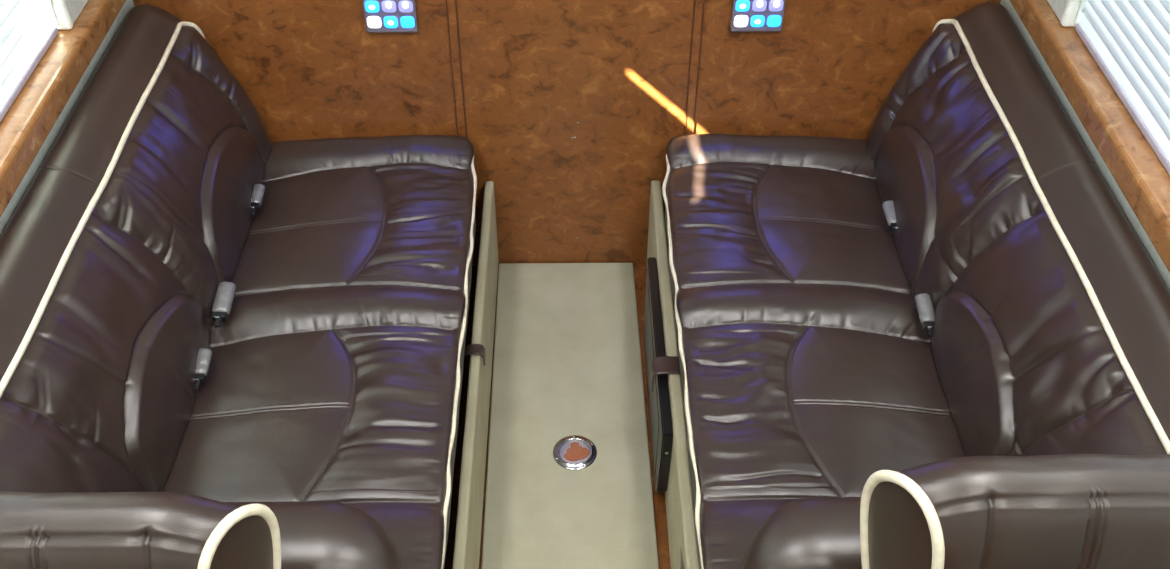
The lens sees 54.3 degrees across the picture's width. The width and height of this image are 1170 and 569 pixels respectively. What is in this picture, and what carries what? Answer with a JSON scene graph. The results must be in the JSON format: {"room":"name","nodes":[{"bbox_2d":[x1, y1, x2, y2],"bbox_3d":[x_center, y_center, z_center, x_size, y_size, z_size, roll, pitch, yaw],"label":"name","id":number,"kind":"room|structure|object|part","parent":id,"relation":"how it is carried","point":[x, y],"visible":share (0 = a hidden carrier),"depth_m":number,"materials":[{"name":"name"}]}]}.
{"room":"limousine interior","nodes":[
{"label":"limousine interior","id":0,"kind":"room"},
{"bbox_2d":[0,0,133,234],"bbox_3d":[-1.075,0.595,0.647,0.140,2.560,4.580,0,42,-1],"label":"wall","id":1,"kind":"structure","parent":0,"point":[33,168],"depth_m":2.24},
{"bbox_2d":[0,0,58,121],"bbox_3d":[-1.064,-0.182,1.389,0.032,0.763,1.824,0,42,-1],"label":"window blind","id":2,"kind":"object","parent":1,"relation":"attached to","point":[28,28],"visible":1,"depth_m":2.16,"materials":[{"name":"white plastic"}]},
{"bbox_2d":[0,0,125,216],"bbox_3d":[-1.034,0.845,0.876,0.089,0.058,4.580,0,42,-1],"label":"trim","id":3,"kind":"structure","parent":1,"relation":"attached to","point":[31,117],"depth_m":2.18,"materials":[{"name":"brown wood"}]},
{"bbox_2d":[53,0,87,29],"bbox_3d":[-1.078,-0.275,1.477,0.092,0.795,2.180,0,42,-1],"label":"window","id":4,"kind":"structure","parent":1,"relation":"in","point":[67,12],"depth_m":2.31,"materials":[{"name":"white plastic"}]},
{"bbox_2d":[133,0,1000,264],"bbox_3d":[-0.035,-1.020,2.346,2.600,2.660,0.080,0,42,-1],"label":"wall","id":5,"kind":"structure","parent":0,"point":[532,70],"depth_m":2.77,"materials":[{"name":"brown wood"}]},
{"bbox_2d":[362,0,417,32],"bbox_3d":[-0.449,-0.639,2.616,0.120,0.134,0.022,0,42,-1],"label":"switch panel","id":6,"kind":"object","parent":5,"relation":"attached to","point":[381,16],"visible":1,"depth_m":2.63,"materials":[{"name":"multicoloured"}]},
{"bbox_2d":[445,0,466,137],"bbox_3d":[-0.308,-0.635,2.636,0.025,0.979,0.007,0,42,-1],"label":"trim","id":7,"kind":"structure","parent":5,"relation":"attached to","point":[451,5],"depth_m":2.74,"materials":[{"name":"brown wood"}]},
{"bbox_2d":[684,0,704,134],"bbox_3d":[0.264,-0.638,2.643,0.025,0.979,0.007,0,42,-1],"label":"trim","id":8,"kind":"structure","parent":5,"relation":"attached to","point":[698,8],"depth_m":2.74,"materials":[{"name":"brown wood"}]},
{"bbox_2d":[730,0,785,31],"bbox_3d":[0.401,-0.644,2.627,0.120,0.134,0.022,0,42,-1],"label":"switch panel","id":9,"kind":"object","parent":5,"relation":"attached to","point":[747,15],"visible":1,"depth_m":2.64,"materials":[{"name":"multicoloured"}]},
{"bbox_2d":[444,264,694,568],"bbox_3d":[-0.010,1.495,1.522,2.600,0.060,4.630,0,42,-1],"label":"floor","id":10,"kind":"structure","parent":0,"point":[640,270],"depth_m":2.71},
{"bbox_2d":[0,491,280,568],"bbox_3d":[-0.699,0.797,1.510,0.600,0.978,0.631,0,42,-1],"label":"armrest","id":11,"kind":"object","parent":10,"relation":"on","point":[69,530],"visible":1,"depth_m":1.36,"materials":[{"name":"brown leather"}]},
{"bbox_2d":[0,3,476,568],"bbox_3d":[-0.636,0.124,2.356,0.780,0.830,1.420,0,42,-1],"label":"sofa","id":12,"kind":"object","parent":10,"relation":"on","point":[328,400],"visible":0.87,"depth_m":2.21,"materials":[{"name":"brown leather"}]},
{"bbox_3d":[-0.892,0.002,2.242,0.266,0.496,1.414,0,42,-1],"label":"backrest","id":13,"kind":"part","parent":12,"relation":"part of","materials":[{"name":"brown leather"}]},
{"bbox_2d":[194,348,211,389],"bbox_3d":[-0.752,0.163,2.230,0.030,0.034,0.086,1,42,1],"label":"belt","id":14,"kind":"object","parent":12,"relation":"on","point":[204,354],"visible":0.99,"depth_m":2.23,"materials":[{"name":"silver metal"}]},
{"bbox_2d":[211,281,235,327],"bbox_3d":[-0.750,0.039,2.356,0.038,0.042,0.103,2,42,2],"label":"belt","id":15,"kind":"object","parent":12,"relation":"on","point":[225,293],"visible":1,"depth_m":2.35,"materials":[{"name":"silver metal"}]},
{"bbox_2d":[250,184,265,214],"bbox_3d":[-0.758,-0.197,2.625,0.028,0.033,0.083,2,42,2],"label":"belt","id":16,"kind":"object","parent":12,"relation":"on","point":[258,192],"visible":1,"depth_m":2.62,"materials":[{"name":"silver metal"}]},
{"bbox_3d":[-0.638,0.455,1.808,0.713,0.225,0.164,0,42,-1],"label":"armrest","id":17,"kind":"part","parent":12,"relation":"part of","materials":[{"name":"brown leather"}]},
{"bbox_2d":[161,135,475,568],"bbox_3d":[-0.536,0.141,2.375,0.571,0.147,1.414,0,42,-1],"label":"seat cushion","id":18,"kind":"object","parent":12,"relation":"on","point":[335,373],"depth_m":2.34,"materials":[{"name":"brown leather"}]},
{"bbox_2d":[452,181,498,568],"bbox_3d":[-0.240,0.307,2.541,0.024,0.290,1.404,0,42,-1],"label":"upholstered panel","id":19,"kind":"object","parent":10,"relation":"on","point":[466,555],"visible":0.98,"depth_m":2.49,"materials":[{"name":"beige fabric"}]},
{"bbox_2d":[464,344,485,365],"bbox_3d":[-0.250,0.154,2.510,0.061,0.040,0.030,0,42,-1],"label":"leather strap","id":20,"kind":"object","parent":19,"relation":"attached to","point":[478,349],"visible":0.79,"depth_m":2.50,"materials":[{"name":"brown leather"}]},
{"bbox_2d":[481,263,658,568],"bbox_3d":[-0.034,0.441,2.621,0.390,0.011,1.476,0,42,-1],"label":"carpet runner","id":21,"kind":"object","parent":10,"relation":"on","point":[567,359],"visible":1,"depth_m":2.73,"materials":[{"name":"beige carpet"}]},
{"bbox_2d":[553,435,596,469],"bbox_3d":[-0.024,0.391,2.663,0.104,0.007,0.104,0,42,-1],"label":"socket","id":22,"kind":"object","parent":21,"relation":"on","point":[572,452],"visible":1,"depth_m":2.66,"materials":[{"name":"silver metal"}]},
{"bbox_3d":[-0.024,0.392,2.664,0.072,0.002,0.072,-7,43,-8],"label":"plate","id":23,"kind":"part","parent":22,"relation":"part of","materials":[{"name":"metal"}]},
{"bbox_2d":[644,257,672,492],"bbox_3d":[0.166,0.218,2.657,0.023,0.271,0.576,0,42,-1],"label":"case","id":24,"kind":"object","parent":10,"relation":"on","point":[661,429],"visible":0.99,"depth_m":2.56,"materials":[{"name":"plastic"}]},
{"bbox_2d":[647,181,699,568],"bbox_3d":[0.193,0.309,2.550,0.027,0.301,1.404,0,42,-1],"label":"upholstered panel","id":25,"kind":"object","parent":10,"relation":"on","point":[683,549],"visible":0.56,"depth_m":2.41,"materials":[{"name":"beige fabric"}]},
{"bbox_2d":[650,356,679,391],"bbox_3d":[0.189,0.194,2.484,0.090,0.060,0.050,0,42,-1],"label":"leather strap","id":26,"kind":"object","parent":25,"relation":"attached to","point":[661,364],"visible":0.82,"depth_m":2.46,"materials":[{"name":"brown leather"}]},
{"bbox_2d":[662,1,1169,568],"bbox_3d":[0.579,0.117,2.372,0.779,0.830,1.420,0,42,-1],"label":"sofa","id":27,"kind":"object","parent":10,"relation":"on","point":[810,369],"visible":0.83,"depth_m":2.23,"materials":[{"name":"brown leather"}]},
{"bbox_3d":[0.599,0.448,1.823,0.713,0.225,0.164,0,42,-1],"label":"armrest","id":28,"kind":"part","parent":27,"relation":"part of","materials":[{"name":"brown leather"}]},
{"bbox_2d":[665,133,966,568],"bbox_3d":[0.479,0.135,2.387,0.571,0.148,1.414,0,42,-1],"label":"seat cushion","id":29,"kind":"object","parent":27,"relation":"on","point":[809,366],"depth_m":2.36,"materials":[{"name":"brown leather"}]},
{"bbox_2d":[882,200,896,235],"bbox_3d":[0.699,-0.151,2.579,0.033,0.037,0.092,-4,43,-5],"label":"belt","id":30,"kind":"object","parent":27,"relation":"on","point":[888,206],"visible":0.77,"depth_m":2.58,"materials":[{"name":"silver metal"}]},
{"bbox_2d":[915,293,934,336],"bbox_3d":[0.704,0.061,2.343,0.034,0.038,0.097,-2,42,-2],"label":"belt","id":31,"kind":"object","parent":27,"relation":"on","point":[924,304],"visible":0.97,"depth_m":2.34,"materials":[{"name":"silver metal"}]},
{"bbox_3d":[0.836,-0.008,2.263,0.266,0.496,1.414,0,42,-1],"label":"backrest","id":32,"kind":"part","parent":27,"relation":"part of","materials":[{"name":"brown leather"}]},
{"bbox_2d":[860,454,1169,568],"bbox_3d":[0.670,0.762,1.542,0.600,0.998,0.631,0,42,-1],"label":"armrest","id":33,"kind":"object","parent":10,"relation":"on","point":[1060,511],"visible":1,"depth_m":1.39,"materials":[{"name":"brown leather"}]},
{"bbox_2d":[1000,0,1169,291],"bbox_3d":[1.065,0.583,0.673,0.140,2.560,4.580,0,42,-1],"label":"wall","id":34,"kind":"structure","parent":0,"point":[1123,203],"depth_m":2.18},
{"bbox_2d":[1047,0,1079,26],"bbox_3d":[1.038,-0.287,1.503,0.092,0.795,2.180,0,42,-1],"label":"window","id":35,"kind":"structure","parent":34,"relation":"in","point":[1066,11],"depth_m":2.34,"materials":[{"name":"white plastic"}]},
{"bbox_2d":[1010,0,1169,272],"bbox_3d":[1.021,0.833,0.901,0.089,0.058,4.580,0,42,-1],"label":"trim","id":36,"kind":"structure","parent":34,"relation":"attached to","point":[1137,170],"depth_m":2.12,"materials":[{"name":"brown wood"}]},
{"bbox_2d":[1074,0,1169,174],"bbox_3d":[1.028,-0.194,1.415,0.032,0.763,1.824,0,42,-1],"label":"window blind","id":37,"kind":"object","parent":34,"relation":"attached to","point":[1129,40],"visible":1,"depth_m":2.09,"materials":[{"name":"white plastic"}]}
]}

